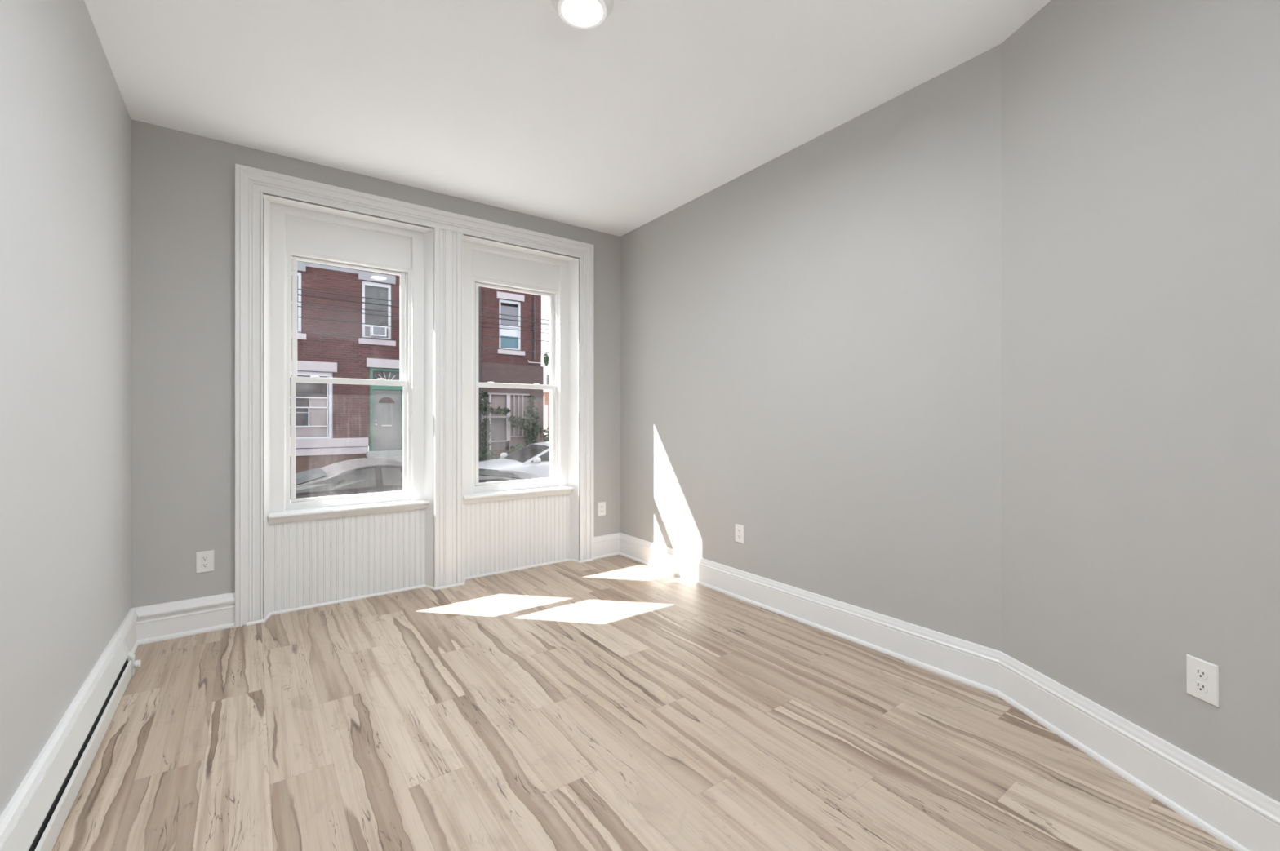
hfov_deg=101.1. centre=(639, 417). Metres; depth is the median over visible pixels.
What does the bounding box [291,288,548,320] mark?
cable
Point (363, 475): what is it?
car
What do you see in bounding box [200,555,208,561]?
receptacle
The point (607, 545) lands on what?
baseboard
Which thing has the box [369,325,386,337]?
air conditioner
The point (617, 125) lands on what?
ceiling
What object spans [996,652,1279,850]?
baseboard
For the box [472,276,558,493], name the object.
window
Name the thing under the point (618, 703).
floor
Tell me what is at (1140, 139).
wall
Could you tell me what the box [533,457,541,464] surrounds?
mirror
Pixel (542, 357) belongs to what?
house
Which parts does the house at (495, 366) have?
panel, panel, panel, porch frame, pane, pane, pane, sill, panel, panel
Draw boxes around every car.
[289,457,544,500]
[478,441,549,478]
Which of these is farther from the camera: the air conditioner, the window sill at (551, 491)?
the air conditioner
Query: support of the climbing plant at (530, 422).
on the sidewalk
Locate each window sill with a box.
[268,499,430,524]
[462,486,574,504]
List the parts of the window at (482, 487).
sash, sash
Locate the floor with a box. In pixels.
[51,555,1235,850]
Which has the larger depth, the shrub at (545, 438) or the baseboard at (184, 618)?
the shrub at (545, 438)
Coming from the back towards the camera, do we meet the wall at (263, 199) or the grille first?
the grille
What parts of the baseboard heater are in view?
panel, valve knob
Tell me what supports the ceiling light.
attached to the ceiling
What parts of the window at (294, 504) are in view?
sash, sash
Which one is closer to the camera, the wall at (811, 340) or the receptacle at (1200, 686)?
the receptacle at (1200, 686)
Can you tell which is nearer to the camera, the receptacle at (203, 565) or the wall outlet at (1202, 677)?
the wall outlet at (1202, 677)
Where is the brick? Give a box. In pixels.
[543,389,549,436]
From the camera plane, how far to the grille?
17.01 m
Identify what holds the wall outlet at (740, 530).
attached to the wall at (811, 340)
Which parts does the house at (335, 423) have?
pane, pane, sill, pane, pane, pane, pane, pane, pane, sill, door frame, transom pane, storm door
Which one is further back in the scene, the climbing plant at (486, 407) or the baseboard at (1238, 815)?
the climbing plant at (486, 407)
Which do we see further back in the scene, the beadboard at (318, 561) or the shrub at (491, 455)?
the shrub at (491, 455)
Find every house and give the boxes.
[289,258,402,475]
[478,286,543,462]
[541,355,548,385]
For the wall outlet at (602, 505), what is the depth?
4.51 m
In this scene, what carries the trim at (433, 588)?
attached to the wall at (183, 184)
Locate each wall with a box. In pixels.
[0,0,130,816]
[130,119,620,608]
[262,199,263,615]
[620,44,1001,651]
[1001,0,1279,802]
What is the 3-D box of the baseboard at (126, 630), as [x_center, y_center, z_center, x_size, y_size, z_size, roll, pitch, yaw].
[-0.463,1.104,-0.200,0.034,0.192,7.428,0,0,-36]
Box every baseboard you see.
[0,608,138,848]
[131,592,235,644]
[593,533,620,559]
[619,533,1001,695]
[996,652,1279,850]
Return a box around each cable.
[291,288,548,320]
[291,293,548,324]
[291,301,548,330]
[291,305,548,333]
[291,315,548,342]
[291,331,548,353]
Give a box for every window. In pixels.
[235,163,593,627]
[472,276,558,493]
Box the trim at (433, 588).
[246,558,591,626]
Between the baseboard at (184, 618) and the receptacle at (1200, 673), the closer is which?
the receptacle at (1200, 673)
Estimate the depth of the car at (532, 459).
12.24 m
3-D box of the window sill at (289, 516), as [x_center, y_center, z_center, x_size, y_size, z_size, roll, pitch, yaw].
[-1.881,0.615,3.471,0.930,0.066,0.122,0,0,-36]
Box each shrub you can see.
[478,448,499,462]
[506,444,525,454]
[543,426,549,442]
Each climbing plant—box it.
[478,391,511,453]
[507,394,544,445]
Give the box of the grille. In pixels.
[373,326,385,335]
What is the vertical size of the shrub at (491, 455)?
0.864 m
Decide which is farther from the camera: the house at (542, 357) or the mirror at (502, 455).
the house at (542, 357)
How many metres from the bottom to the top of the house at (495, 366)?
13.500 m
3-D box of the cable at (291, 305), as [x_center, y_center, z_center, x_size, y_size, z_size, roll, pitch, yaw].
[-2.732,-2.870,18.000,34.680,0.119,0.019,0,0,-36]
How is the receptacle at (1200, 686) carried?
attached to the wall outlet at (1202, 677)
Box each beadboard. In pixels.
[269,509,424,612]
[462,493,569,579]
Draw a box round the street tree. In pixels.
[543,353,548,385]
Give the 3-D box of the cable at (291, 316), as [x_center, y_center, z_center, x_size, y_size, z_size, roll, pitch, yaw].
[-2.673,-2.580,17.919,34.680,0.123,0.023,0,0,-36]
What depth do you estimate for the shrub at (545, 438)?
21.73 m
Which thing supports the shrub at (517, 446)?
on the sidewalk
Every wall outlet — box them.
[195,550,213,573]
[597,502,605,516]
[735,524,744,543]
[1186,654,1219,707]
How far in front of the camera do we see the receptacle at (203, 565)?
2.95 m
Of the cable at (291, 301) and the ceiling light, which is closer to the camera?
the ceiling light
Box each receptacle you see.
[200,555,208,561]
[200,562,208,568]
[1194,667,1208,679]
[1194,680,1208,693]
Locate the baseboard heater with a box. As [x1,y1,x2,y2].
[0,638,141,850]
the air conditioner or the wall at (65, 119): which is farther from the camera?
the air conditioner
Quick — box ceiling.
[84,0,1050,236]
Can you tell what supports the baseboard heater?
on the floor
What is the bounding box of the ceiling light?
[551,0,613,29]
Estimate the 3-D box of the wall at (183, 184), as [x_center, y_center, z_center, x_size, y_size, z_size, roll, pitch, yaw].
[-1.455,-0.140,3.742,3.403,2.920,0.092,0,0,-36]
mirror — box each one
[500,453,506,457]
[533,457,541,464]
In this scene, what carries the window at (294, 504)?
in the wall at (263, 199)
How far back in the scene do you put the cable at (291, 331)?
14.65 m
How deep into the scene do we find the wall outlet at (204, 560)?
2.95 m
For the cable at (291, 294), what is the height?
0.131 m
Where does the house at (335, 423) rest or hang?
on the sidewalk
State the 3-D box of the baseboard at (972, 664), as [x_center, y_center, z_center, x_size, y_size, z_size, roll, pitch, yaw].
[0.685,1.108,3.448,0.030,0.184,2.923,0,0,-36]

